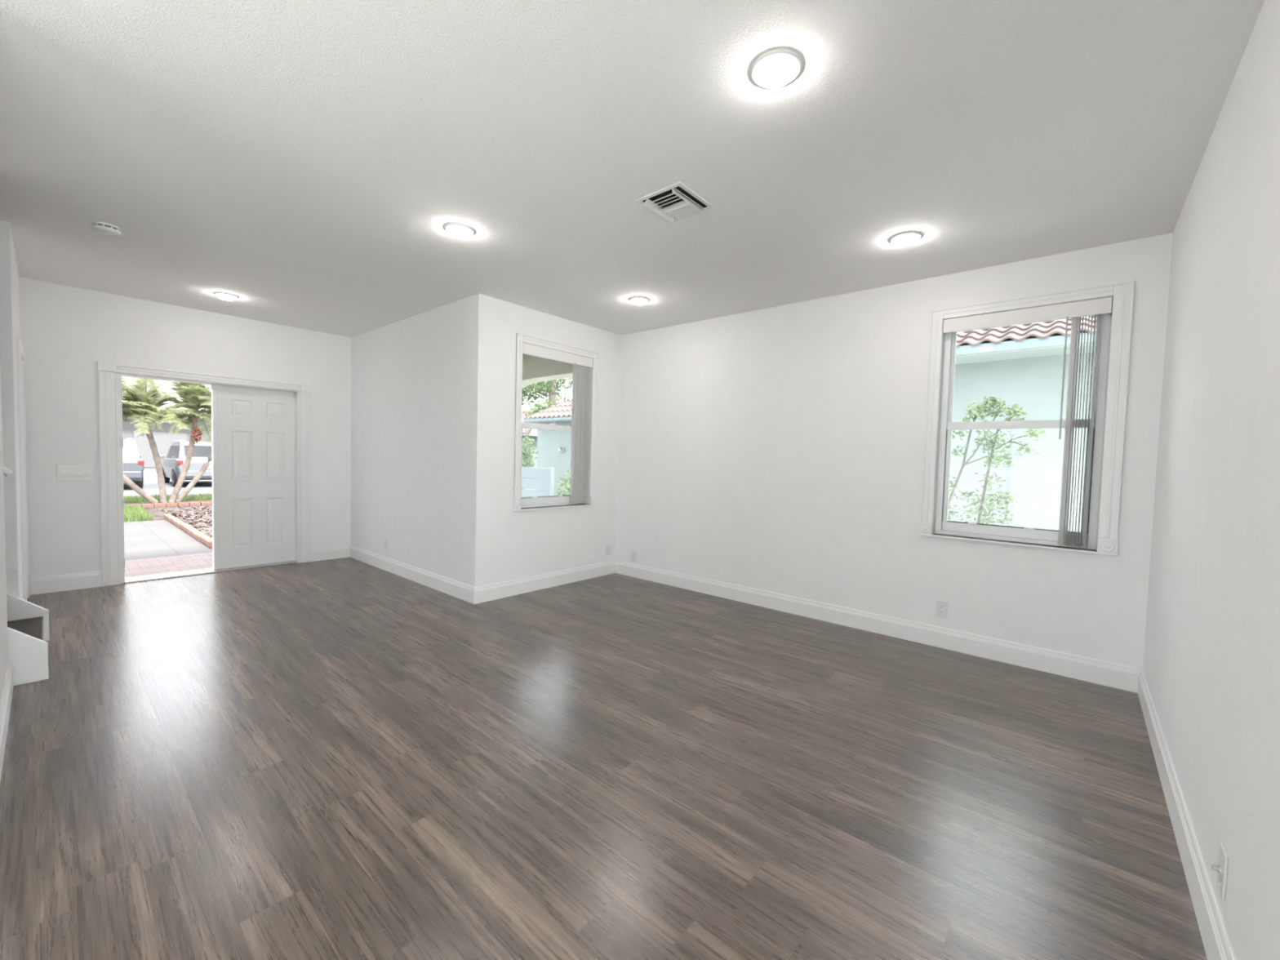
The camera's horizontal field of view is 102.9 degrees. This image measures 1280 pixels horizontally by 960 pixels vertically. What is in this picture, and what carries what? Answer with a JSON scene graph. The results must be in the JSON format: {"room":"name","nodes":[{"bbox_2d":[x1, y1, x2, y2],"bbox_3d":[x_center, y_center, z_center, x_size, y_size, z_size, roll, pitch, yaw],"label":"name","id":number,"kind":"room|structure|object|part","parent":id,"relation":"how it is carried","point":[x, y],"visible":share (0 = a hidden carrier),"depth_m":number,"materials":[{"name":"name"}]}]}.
{"room":"empty living room","nodes":[
{"label":"empty living room","id":0,"kind":"room"},
{"bbox_2d":[0,355,8,706],"bbox_3d":[-4.223,-0.116,0.497,1.655,2.850,4.445,4,3,41],"label":"wall","id":1,"kind":"structure","parent":0,"point":[3,610],"depth_m":2.58,"materials":[{"name":"paint"}]},
{"bbox_2d":[0,661,13,782],"bbox_3d":[-2.796,1.101,2.235,1.670,0.150,0.015,4,3,41],"label":"baseboard","id":2,"kind":"structure","parent":1,"relation":"attached to","point":[5,708],"depth_m":2.36,"materials":[{"name":"paint"}]},
{"bbox_2d":[0,219,22,599],"bbox_3d":[-4.779,-0.271,3.799,1.673,2.850,0.200,4,3,41],"label":"wall","id":3,"kind":"structure","parent":0,"point":[10,321],"depth_m":3.32,"materials":[{"name":"paint"}]},
{"bbox_2d":[17,337,29,600],"bbox_3d":[-5.052,-0.021,4.050,0.840,2.115,0.218,4,3,41],"label":"door","id":4,"kind":"structure","parent":3,"relation":"in","point":[20,362],"depth_m":3.88,"materials":[{"name":"paint"}]},
{"bbox_2d":[18,276,351,577],"bbox_3d":[-4.632,-0.335,5.404,0.200,2.850,2.826,4,3,41],"label":"wall","id":5,"kind":"structure","parent":0,"point":[65,331],"depth_m":4.78,"materials":[{"name":"paint"}]},
{"bbox_2d":[57,464,93,480],"bbox_3d":[-5.152,-0.067,4.656,0.011,0.144,0.222,4,3,41],"label":"light switch","id":6,"kind":"object","parent":5,"relation":"attached to","point":[64,472],"visible":1,"depth_m":4.65,"materials":[{"name":"plastic"}]},
{"bbox_2d":[29,545,350,595],"bbox_3d":[-4.519,0.917,5.462,0.015,0.150,2.626,4,3,41],"label":"baseboard","id":7,"kind":"structure","parent":5,"relation":"attached to","point":[58,583],"depth_m":4.70,"materials":[{"name":"paint"}]},
{"bbox_2d":[97,360,311,586],"bbox_3d":[-4.484,-0.060,5.420,0.028,2.108,1.738,4,3,41],"label":"trim","id":8,"kind":"structure","parent":5,"relation":"attached to","point":[107,371],"depth_m":4.85,"materials":[{"name":"paint"}]},
{"bbox_3d":[-5.010,-0.006,4.816,0.024,2.022,0.122,4,3,41],"label":"casing","id":9,"kind":"part","parent":8,"relation":"part of","materials":[{"name":"paint"}]},
{"bbox_3d":[-4.454,-1.066,5.385,0.024,0.078,1.497,4,3,41],"label":"head casing","id":10,"kind":"part","parent":8,"relation":"part of","materials":[{"name":"paint"}]},
{"bbox_3d":[-3.958,-0.029,6.037,0.024,2.022,0.107,4,3,41],"label":"casing","id":11,"kind":"part","parent":8,"relation":"part of","materials":[{"name":"paint"}]},
{"bbox_2d":[116,373,299,583],"bbox_3d":[-4.575,-0.024,5.510,0.237,2.022,1.497,4,3,41],"label":"door","id":12,"kind":"structure","parent":5,"relation":"in","point":[255,430],"depth_m":5.72,"materials":[{"name":"paint"}]},
{"bbox_2d":[350,297,466,582],"bbox_3d":[-2.628,-0.292,5.676,2.884,2.850,0.200,4,3,41],"label":"wall","id":13,"kind":"structure","parent":0,"point":[408,375],"depth_m":5.31,"materials":[{"name":"paint"}]},
{"bbox_2d":[384,539,387,550],"bbox_3d":[-2.868,0.732,5.763,0.076,0.120,0.010,4,3,41],"label":"wall outlet","id":14,"kind":"object","parent":13,"relation":"attached to","point":[385,540],"visible":1,"depth_m":5.76,"materials":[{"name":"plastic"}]},
{"bbox_2d":[349,545,475,604],"bbox_3d":[-2.575,0.968,5.512,2.899,0.150,0.015,4,3,41],"label":"baseboard","id":15,"kind":"structure","parent":13,"relation":"attached to","point":[464,592],"depth_m":5.27,"materials":[{"name":"paint"}]},
{"bbox_2d":[462,293,621,586],"bbox_3d":[-0.928,-0.230,5.290,0.200,2.850,1.833,4,3,41],"label":"wall","id":16,"kind":"structure","parent":0,"point":[501,544],"depth_m":4.80,"materials":[{"name":"paint"}]},
{"bbox_2d":[474,560,615,604],"bbox_3d":[-0.885,1.024,5.267,0.015,0.150,1.848,4,3,41],"label":"baseboard","id":17,"kind":"structure","parent":16,"relation":"attached to","point":[495,591],"depth_m":5.12,"materials":[{"name":"paint"}]},
{"bbox_2d":[520,353,585,507],"bbox_3d":[-0.918,-0.526,5.294,0.080,1.591,0.926,4,3,41],"label":"window","id":18,"kind":"structure","parent":16,"relation":"in","point":[539,501],"depth_m":5.21,"materials":[{"name":"white metal"}]},
{"bbox_3d":[-0.916,-0.166,5.299,0.028,0.813,0.830,4,3,41],"label":"sash","id":19,"kind":"part","parent":18,"relation":"part of","materials":[{"name":"clear glass"}]},
{"bbox_3d":[-0.923,-0.902,5.290,0.022,0.749,0.812,4,3,41],"label":"sash","id":20,"kind":"part","parent":18,"relation":"part of","materials":[{"name":"white metal"}]},
{"bbox_3d":[-0.918,-0.526,5.294,0.080,1.591,0.926,4,3,41],"label":"frame","id":21,"kind":"part","parent":18,"relation":"part of","materials":[{"name":"white metal"}]},
{"bbox_2d":[522,342,592,503],"bbox_3d":[-0.856,-0.528,5.240,0.088,1.571,0.918,4,3,41],"label":"vertical blind","id":22,"kind":"object","parent":18,"relation":"attached to","point":[582,365],"visible":0.94,"depth_m":5.45,"materials":[{"name":"plastic"}]},
{"bbox_2d":[513,333,599,511],"bbox_3d":[-0.846,-0.550,5.236,0.102,1.677,1.077,4,3,41],"label":"trim","id":23,"kind":"structure","parent":16,"relation":"attached to","point":[521,338],"depth_m":5.04,"materials":[{"name":"paint"}]},
{"bbox_3d":[-0.871,0.280,5.273,0.096,0.014,1.077,4,3,41],"label":"sill","id":24,"kind":"part","parent":23,"relation":"part of","materials":[{"name":"paint"}]},
{"bbox_2d":[605,544,611,555],"bbox_3d":[-0.361,0.806,5.865,0.010,0.120,0.076,4,3,41],"label":"wall outlet","id":25,"kind":"object","parent":16,"relation":"attached to","point":[608,547],"visible":1,"depth_m":5.86,"materials":[{"name":"plastic"}]},
{"bbox_2d":[0,556,1207,959],"bbox_3d":[-2.587,1.238,2.069,7.592,0.100,9.322,4,3,41],"label":"floor","id":26,"kind":"structure","parent":0,"point":[344,758],"depth_m":2.09,"materials":[{"name":"brown wood"}]},
{"bbox_2d":[5,564,48,685],"bbox_3d":[-4.286,0.119,2.433,0.889,2.013,1.890,4,3,41],"label":"staircase","id":27,"kind":"structure","parent":26,"relation":"on","point":[28,623],"depth_m":2.88,"materials":[{"name":"paint"}]},
{"bbox_2d":[0,0,1264,337],"bbox_3d":[-2.547,-1.660,1.978,7.692,0.200,9.322,4,3,41],"label":"ceiling","id":28,"kind":"structure","parent":0,"point":[308,163],"depth_m":2.28,"materials":[{"name":"paint"}]},
{"bbox_2d":[92,221,121,236],"bbox_3d":[-3.446,-1.617,3.297,0.132,0.047,0.132,4,3,41],"label":"smoke detector","id":29,"kind":"object","parent":28,"relation":"attached to","point":[105,228],"visible":1,"depth_m":3.27,"materials":[{"name":"white plastic"}]},
{"bbox_2d":[213,292,238,300],"bbox_3d":[-3.831,-1.691,4.722,0.180,0.040,0.180,4,3,41],"label":"recessed light","id":30,"kind":"object","parent":28,"relation":"in","point":[227,296],"visible":1,"depth_m":4.68,"materials":[{"name":"white plastic"}]},
{"bbox_2d":[444,222,474,238],"bbox_3d":[-1.134,-1.554,3.206,0.180,0.040,0.180,4,3,41],"label":"recessed light","id":31,"kind":"object","parent":28,"relation":"in","point":[458,230],"visible":1,"depth_m":3.17,"materials":[{"name":"white plastic"}]},
{"bbox_2d":[629,296,648,305],"bbox_3d":[-0.008,-1.579,4.520,0.180,0.040,0.180,4,3,41],"label":"recessed light","id":32,"kind":"object","parent":28,"relation":"in","point":[639,300],"visible":1,"depth_m":4.48,"materials":[{"name":"white plastic"}]},
{"bbox_2d":[635,182,714,222],"bbox_3d":[0.192,-1.508,2.802,0.304,0.024,0.324,4,3,41],"label":"ceiling vent","id":33,"kind":"object","parent":28,"relation":"in","point":[676,202],"visible":1,"depth_m":2.78,"materials":[{"name":"white plastic"}]},
{"bbox_2d":[750,48,802,88],"bbox_3d":[0.486,-1.451,1.825,0.180,0.040,0.180,4,3,41],"label":"recessed light","id":34,"kind":"object","parent":28,"relation":"in","point":[775,68],"visible":1,"depth_m":1.79,"materials":[{"name":"white plastic"}]},
{"bbox_2d":[888,231,922,246],"bbox_3d":[1.639,-1.476,3.149,0.180,0.040,0.180,4,3,41],"label":"recessed light","id":35,"kind":"object","parent":28,"relation":"in","point":[905,238],"visible":1,"depth_m":3.11,"materials":[{"name":"white plastic"}]},
{"bbox_2d":[615,232,1173,668],"bbox_3d":[1.405,-0.138,4.624,4.608,2.850,0.200,4,3,41],"label":"wall","id":36,"kind":"structure","parent":0,"point":[780,450],"depth_m":4.17,"materials":[{"name":"paint"}]},
{"bbox_2d":[631,551,636,561],"bbox_3d":[-0.075,0.864,5.772,0.076,0.120,0.022,4,3,41],"label":"outlet","id":37,"kind":"object","parent":36,"relation":"attached to","point":[633,553],"visible":1,"depth_m":5.77,"materials":[{"name":"plastic"}]},
{"bbox_2d":[615,560,1141,693],"bbox_3d":[1.377,1.117,4.531,4.408,0.150,0.015,4,3,41],"label":"baseboard","id":38,"kind":"structure","parent":36,"relation":"attached to","point":[1122,677],"depth_m":3.89,"materials":[{"name":"paint"}]},
{"bbox_2d":[935,600,947,617],"bbox_3d":[2.240,0.958,3.788,0.076,0.120,0.010,4,3,41],"label":"wall outlet","id":39,"kind":"object","parent":36,"relation":"attached to","point":[941,606],"visible":1,"depth_m":3.78,"materials":[{"name":"plastic"}]},
{"bbox_2d":[938,604,944,608],"bbox_3d":[2.239,0.937,3.785,0.034,0.028,0.004,4,3,41],"label":"socket","id":40,"kind":"object","parent":39,"relation":"attached to","point":[940,606],"depth_m":3.78,"materials":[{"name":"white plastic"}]},
{"bbox_2d":[934,299,1112,550],"bbox_3d":[2.633,-0.367,3.575,0.920,1.593,0.080,4,3,41],"label":"window","id":41,"kind":"structure","parent":36,"relation":"in","point":[1024,535],"depth_m":3.52,"materials":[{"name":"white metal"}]},
{"bbox_3d":[2.613,-0.008,3.578,0.824,0.813,0.028,4,3,41],"label":"sash","id":42,"kind":"part","parent":41,"relation":"part of","materials":[{"name":"glass"}]},
{"bbox_3d":[2.656,-0.743,3.573,0.806,0.751,0.022,4,3,41],"label":"sash","id":43,"kind":"part","parent":41,"relation":"part of","materials":[{"name":"clear glass"}]},
{"bbox_2d":[942,296,1112,547],"bbox_3d":[2.580,-0.372,3.512,0.912,1.573,0.088,4,3,41],"label":"vertical blind","id":44,"kind":"object","parent":41,"relation":"attached to","point":[1075,310],"visible":1,"depth_m":3.31,"materials":[{"name":"plastic"}]},
{"bbox_2d":[919,280,1134,555],"bbox_3d":[2.579,-0.395,3.501,1.100,1.679,0.102,4,3,41],"label":"trim","id":45,"kind":"structure","parent":36,"relation":"attached to","point":[1122,293],"depth_m":3.19,"materials":[{"name":"paint"}]},
{"bbox_3d":[2.559,0.437,3.538,1.100,0.014,0.096,4,3,41],"label":"sill","id":46,"kind":"part","parent":45,"relation":"part of","materials":[{"name":"paint"}]},
{"bbox_2d":[1142,0,1279,959],"bbox_3d":[0.249,0.043,-0.397,0.200,2.850,9.322,4,3,41],"label":"wall","id":47,"kind":"structure","parent":0,"point":[1211,657],"depth_m":1.58,"materials":[{"name":"paint"}]},
{"bbox_2d":[1137,668,1235,959],"bbox_3d":[0.138,1.286,-0.268,0.015,0.150,8.937,4,3,41],"label":"baseboard","id":48,"kind":"structure","parent":47,"relation":"attached to","point":[1215,941],"depth_m":1.71,"materials":[{"name":"paint"}]},
{"bbox_2d":[1211,841,1228,900],"bbox_3d":[1.573,1.058,1.387,0.022,0.120,0.076,4,3,41],"label":"outlet","id":49,"kind":"object","parent":47,"relation":"attached to","point":[1223,860],"visible":1,"depth_m":1.37,"materials":[{"name":"plastic"}]},
{"bbox_3d":[-5.006,-0.217,2.370,0.150,2.850,2.263,4,3,41],"label":"wall","id":50,"kind":"structure","parent":0,"visible":0},
{"bbox_2d":[3,466,13,476],"bbox_3d":[-4.616,-0.774,2.602,0.088,1.530,1.769,4,3,41],"label":"handrail","id":51,"kind":"object","parent":50,"relation":"attached to","point":[6,471],"visible":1,"depth_m":3.26,"materials":[{"name":"paint"}]},
{"label":"outside","id":52,"kind":"structure","parent":0,"visible":0},
{"bbox_2d":[124,497,212,550],"bbox_3d":[-21.544,1.147,-4.586,12.257,0.100,44.900,4,3,41],"label":"yard","id":53,"kind":"structure","parent":52,"point":[158,514],"depth_m":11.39,"materials":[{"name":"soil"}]},
{"bbox_2d":[124,502,154,522],"bbox_3d":[-11.102,0.666,10.186,2.871,0.176,1.872,4,3,41],"label":"grass","id":54,"kind":"structure","parent":53,"relation":"on","point":[139,514],"depth_m":10.19,"materials":[{"name":"green plant"}]},
{"bbox_2d":[141,503,153,507],"bbox_3d":[-11.657,0.614,12.072,0.100,0.090,0.200,3,3,37],"label":"brick","id":55,"kind":"object","parent":53,"relation":"on","point":[146,505],"visible":0.83,"depth_m":12.04,"materials":[{"name":"orange brick"}]},
{"bbox_2d":[154,502,165,507],"bbox_3d":[-11.542,0.609,12.257,0.100,0.090,0.200,4,3,43],"label":"brick","id":56,"kind":"object","parent":53,"relation":"on","point":[162,504],"visible":1,"depth_m":12.22,"materials":[{"name":"orange brick"}]},
{"bbox_2d":[121,376,211,503],"bbox_3d":[-12.213,-1.230,13.174,3.098,3.742,5.398,3,3,36],"label":"palm tree","id":57,"kind":"object","parent":53,"relation":"on","point":[143,406],"visible":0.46,"depth_m":13.07,"materials":[{"name":"green plant"}]},
{"bbox_2d":[123,492,212,502],"bbox_3d":[-12.680,0.457,14.236,1.198,0.164,3.882,4,3,41],"label":"grass","id":58,"kind":"structure","parent":53,"relation":"on","point":[128,499],"depth_m":13.88,"materials":[{"name":"green plant"}]},
{"bbox_2d":[124,520,212,560],"bbox_3d":[-8.323,0.961,7.782,4.550,0.100,2.100,4,3,41],"label":"garden path","id":59,"kind":"structure","parent":53,"relation":"on","point":[157,538],"depth_m":7.76,"materials":[{"name":"white concrete"}]},
{"bbox_2d":[124,552,213,577],"bbox_3d":[-5.586,1.156,6.022,1.907,0.200,3.400,4,3,41],"label":"landing","id":60,"kind":"object","parent":53,"relation":"on","point":[153,566],"visible":0.22,"depth_m":6.27,"materials":[{"name":"pink brick"}]},
{"bbox_2d":[165,502,177,506],"bbox_3d":[-11.423,0.605,12.438,0.100,0.090,0.200,4,3,44],"label":"brick","id":61,"kind":"object","parent":53,"relation":"on","point":[167,504],"visible":1,"depth_m":12.40,"materials":[{"name":"orange brick"}]},
{"bbox_2d":[168,516,175,522],"bbox_3d":[-9.106,0.774,9.926,0.200,0.090,0.100,4,3,43],"label":"brick","id":62,"kind":"object","parent":53,"relation":"on","point":[169,517],"visible":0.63,"depth_m":9.86,"materials":[{"name":"brick"}]},
{"bbox_2d":[173,520,181,525],"bbox_3d":[-8.623,0.804,9.514,0.200,0.090,0.100,4,3,40],"label":"brick","id":63,"kind":"object","parent":53,"relation":"on","point":[174,521],"visible":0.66,"depth_m":9.47,"materials":[{"name":"orange brick"}]},
{"bbox_2d":[177,522,185,528],"bbox_3d":[-8.303,0.825,9.237,0.200,0.090,0.100,4,3,43],"label":"brick","id":64,"kind":"object","parent":53,"relation":"on","point":[178,523],"visible":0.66,"depth_m":9.16,"materials":[{"name":"brick"}]},
{"bbox_2d":[177,502,189,506],"bbox_3d":[-11.275,0.602,12.595,0.100,0.090,0.200,3,3,38],"label":"brick","id":65,"kind":"object","parent":53,"relation":"on","point":[184,504],"visible":1,"depth_m":12.57,"materials":[{"name":"brick"}]},
{"bbox_2d":[180,523,188,529],"bbox_3d":[-8.133,0.835,9.110,0.200,0.090,0.100,4,3,42],"label":"brick","id":66,"kind":"object","parent":53,"relation":"on","point":[181,525],"visible":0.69,"depth_m":9.07,"materials":[{"name":"brick"}]},
{"bbox_2d":[183,525,192,532],"bbox_3d":[-7.815,0.855,8.829,0.200,0.090,0.100,4,3,41],"label":"brick","id":67,"kind":"object","parent":53,"relation":"on","point":[184,527],"visible":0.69,"depth_m":8.81,"materials":[{"name":"orange brick"}]},
{"bbox_2d":[186,527,195,533],"bbox_3d":[-7.654,0.866,8.692,0.200,0.090,0.100,3,3,38],"label":"brick","id":68,"kind":"object","parent":53,"relation":"on","point":[187,528],"visible":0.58,"depth_m":8.66,"materials":[{"name":"brick"}]},
{"bbox_2d":[187,528,196,535],"bbox_3d":[-7.500,0.876,8.546,0.200,0.090,0.100,4,3,43],"label":"brick","id":69,"kind":"object","parent":53,"relation":"on","point":[188,530],"visible":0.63,"depth_m":8.49,"materials":[{"name":"orange brick"}]},
{"bbox_2d":[190,529,199,537],"bbox_3d":[-7.336,0.886,8.413,0.200,0.090,0.100,3,3,38],"label":"brick","id":70,"kind":"object","parent":53,"relation":"on","point":[191,531],"visible":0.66,"depth_m":8.39,"materials":[{"name":"orange brick"}]},
{"bbox_2d":[189,502,200,506],"bbox_3d":[-11.130,0.599,12.753,0.100,0.090,0.200,4,3,41],"label":"brick","id":71,"kind":"object","parent":53,"relation":"on","point":[191,504],"visible":1,"depth_m":12.71,"materials":[{"name":"brick"}]},
{"bbox_2d":[192,531,201,538],"bbox_3d":[-7.180,0.896,8.269,0.200,0.090,0.100,4,3,43],"label":"brick","id":72,"kind":"object","parent":53,"relation":"on","point":[197,532],"visible":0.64,"depth_m":8.25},
{"bbox_2d":[194,533,204,540],"bbox_3d":[-7.020,0.906,8.131,0.200,0.090,0.100,4,3,41],"label":"brick","id":73,"kind":"object","parent":53,"relation":"on","point":[197,534],"visible":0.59,"depth_m":8.11,"materials":[{"name":"orange brick"}]},
{"bbox_2d":[196,534,207,542],"bbox_3d":[-6.859,0.917,7.993,0.200,0.090,0.100,4,3,41],"label":"brick","id":74,"kind":"object","parent":53,"relation":"on","point":[198,537],"visible":0.6,"depth_m":7.96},
{"bbox_2d":[200,536,210,543],"bbox_3d":[-6.692,0.927,7.862,0.200,0.090,0.100,4,3,42],"label":"brick","id":75,"kind":"object","parent":53,"relation":"on","point":[202,538],"visible":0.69,"depth_m":7.83,"materials":[{"name":"orange brick"}]},
{"bbox_2d":[200,501,211,505],"bbox_3d":[-10.983,0.597,12.911,0.100,0.090,0.200,4,3,39],"label":"brick","id":76,"kind":"object","parent":53,"relation":"on","point":[207,503],"visible":1,"depth_m":12.88,"materials":[{"name":"orange brick"}]},
{"bbox_2d":[204,537,212,545],"bbox_3d":[-6.530,0.937,7.726,0.200,0.090,0.100,4,3,44],"label":"brick","id":77,"kind":"object","parent":53,"relation":"on","point":[205,539],"visible":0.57,"depth_m":7.70,"materials":[{"name":"brick"}]},
{"bbox_2d":[205,539,212,547],"bbox_3d":[-6.374,0.947,7.583,0.200,0.090,0.100,4,3,43],"label":"brick","id":78,"kind":"object","parent":53,"relation":"on","point":[208,543],"visible":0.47,"depth_m":7.50,"materials":[{"name":"orange brick"}]},
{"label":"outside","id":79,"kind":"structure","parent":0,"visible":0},
{"bbox_3d":[11.085,0.426,33.293,12.257,0.100,55.100,4,3,41],"label":"gravel strip","id":80,"kind":"object","parent":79,"visible":0},
{"bbox_2d":[521,431,538,488],"bbox_3d":[-3.896,-0.491,17.088,1.105,2.259,0.988,4,3,41],"label":"shrub","id":81,"kind":"object","parent":80,"relation":"on","point":[525,458],"visible":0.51,"depth_m":16.99,"materials":[{"name":"green plant"}]},
{"bbox_3d":[-3.902,-0.099,17.104,0.596,1.475,0.524,4,3,41],"label":"stem","id":82,"kind":"part","parent":81,"relation":"part of","materials":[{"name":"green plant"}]},
{"bbox_2d":[520,466,554,497],"bbox_3d":[-2.898,0.243,13.061,2.020,1.180,0.120,4,3,41],"label":"fence","id":83,"kind":"object","parent":80,"relation":"on","point":[543,473],"visible":0.31,"depth_m":12.74,"materials":[{"name":"plastic"}]},
{"bbox_3d":[-2.171,0.290,12.435,0.100,1.180,0.120,4,3,41],"label":"post","id":84,"kind":"part","parent":83,"relation":"part of","materials":[{"name":"plastic"}]},
{"bbox_2d":[521,377,572,423],"bbox_3d":[-4.054,-3.101,23.503,4.416,6.936,4.634,4,3,41],"label":"tree","id":85,"kind":"object","parent":80,"relation":"on","point":[550,387],"visible":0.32,"depth_m":23.37,"materials":[{"name":"green plant"}]},
{"bbox_2d":[523,398,572,495],"bbox_3d":[2.321,-1.970,19.710,8.870,5.321,10.050,4,3,41],"label":"house","id":86,"kind":"structure","parent":80,"relation":"on","point":[554,446],"depth_m":18.38,"materials":[{"name":"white paint"}]},
{"bbox_2d":[557,445,564,452],"bbox_3d":[-2.795,-1.108,18.101,0.200,0.218,0.190,4,3,41],"label":"lamp","id":87,"kind":"object","parent":86,"relation":"attached to","point":[560,448],"depth_m":18.09,"materials":[{"name":"paint"}]},
{"bbox_2d":[554,470,570,495],"bbox_3d":[-1.540,0.353,11.969,0.930,1.260,0.978,4,3,41],"label":"shrub","id":88,"kind":"object","parent":80,"relation":"on","point":[565,488],"visible":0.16,"depth_m":11.91,"materials":[{"name":"green plant"}]},
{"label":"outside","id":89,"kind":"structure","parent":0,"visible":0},
{"bbox_3d":[15.138,1.938,0.197,37.143,0.100,100.000,4,3,41],"label":"yard","id":90,"kind":"structure","parent":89,"visible":0},
{"bbox_2d":[947,396,1046,526],"bbox_3d":[3.159,0.298,4.665,0.823,2.111,0.511,4,3,41],"label":"sapling","id":91,"kind":"object","parent":90,"relation":"on","point":[993,399],"visible":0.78,"depth_m":4.59,"materials":[{"name":"green plant"}]},
{"bbox_2d":[946,315,1097,532],"bbox_3d":[7.119,-0.806,7.679,12.340,4.275,7.050,4,3,41],"label":"house","id":92,"kind":"structure","parent":90,"relation":"on","point":[1022,364],"depth_m":5.96,"materials":[{"name":"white paint"}]},
{"bbox_3d":[-1.999,1.084,6.553,2.941,0.100,1.911,4,3,41],"label":"floor","id":93,"kind":"structure","parent":90,"relation":"on","visible":0},
{"bbox_2d":[522,354,573,388],"bbox_3d":[-1.245,-0.400,6.967,3.400,3.070,0.260,4,3,41],"label":"arch","id":94,"kind":"object","parent":93,"relation":"on","point":[535,369],"visible":0.22,"depth_m":6.87,"materials":[{"name":"paint"}]},
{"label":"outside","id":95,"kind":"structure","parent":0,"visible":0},
{"bbox_2d":[123,467,212,497],"bbox_3d":[-23.579,-0.513,33.500,40.600,0.100,140.000,4,3,41],"label":"street","id":96,"kind":"structure","parent":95,"point":[151,486],"depth_m":18.57,"materials":[{"name":"grey asphalt"}]},
{"bbox_2d":[122,438,144,488],"bbox_3d":[-18.689,-0.614,17.645,4.650,1.710,2.120,4,3,41],"label":"car","id":97,"kind":"object","parent":96,"relation":"on","point":[133,465],"visible":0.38,"depth_m":16.75,"materials":[{"name":"silver metal"}]},
{"bbox_2d":[137,460,144,464],"bbox_3d":[-16.463,-0.574,16.814,0.108,0.140,0.158,4,3,41],"label":"tail lamp","id":98,"kind":"object","parent":97,"relation":"attached to","point":[139,462],"depth_m":16.78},
{"bbox_2d":[121,376,211,467],"bbox_3d":[-34.620,-4.232,37.660,12.100,6.320,30.000,4,3,41],"label":"house","id":99,"kind":"structure","parent":96,"relation":"on","point":[163,441],"depth_m":33.69,"materials":[{"name":"paint"}]},
{"bbox_3d":[-31.617,-1.979,33.665,0.070,2.320,2.600,4,3,41],"label":"garage door","id":100,"kind":"part","parent":99,"relation":"part of","materials":[{"name":"paint"}]},
{"bbox_2d":[159,440,212,486],"bbox_3d":[-17.520,-0.692,20.226,4.650,1.710,2.120,4,3,41],"label":"car","id":101,"kind":"object","parent":96,"relation":"on","point":[172,465],"visible":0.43,"depth_m":18.68,"materials":[{"name":"white metal"}]},
{"bbox_2d":[177,460,183,464],"bbox_3d":[-16.368,-0.628,18.149,0.108,0.140,0.158,4,3,41],"label":"tail lamp","id":102,"kind":"object","parent":101,"relation":"attached to","point":[179,462],"depth_m":18.11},
{"bbox_2d":[521,409,537,479],"bbox_3d":[-8.115,-2.487,35.289,14.540,4.470,10.050,4,3,41],"label":"house","id":103,"kind":"structure","parent":96,"relation":"on","point":[532,433],"depth_m":27.76,"materials":[{"name":"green paint"}]}
]}

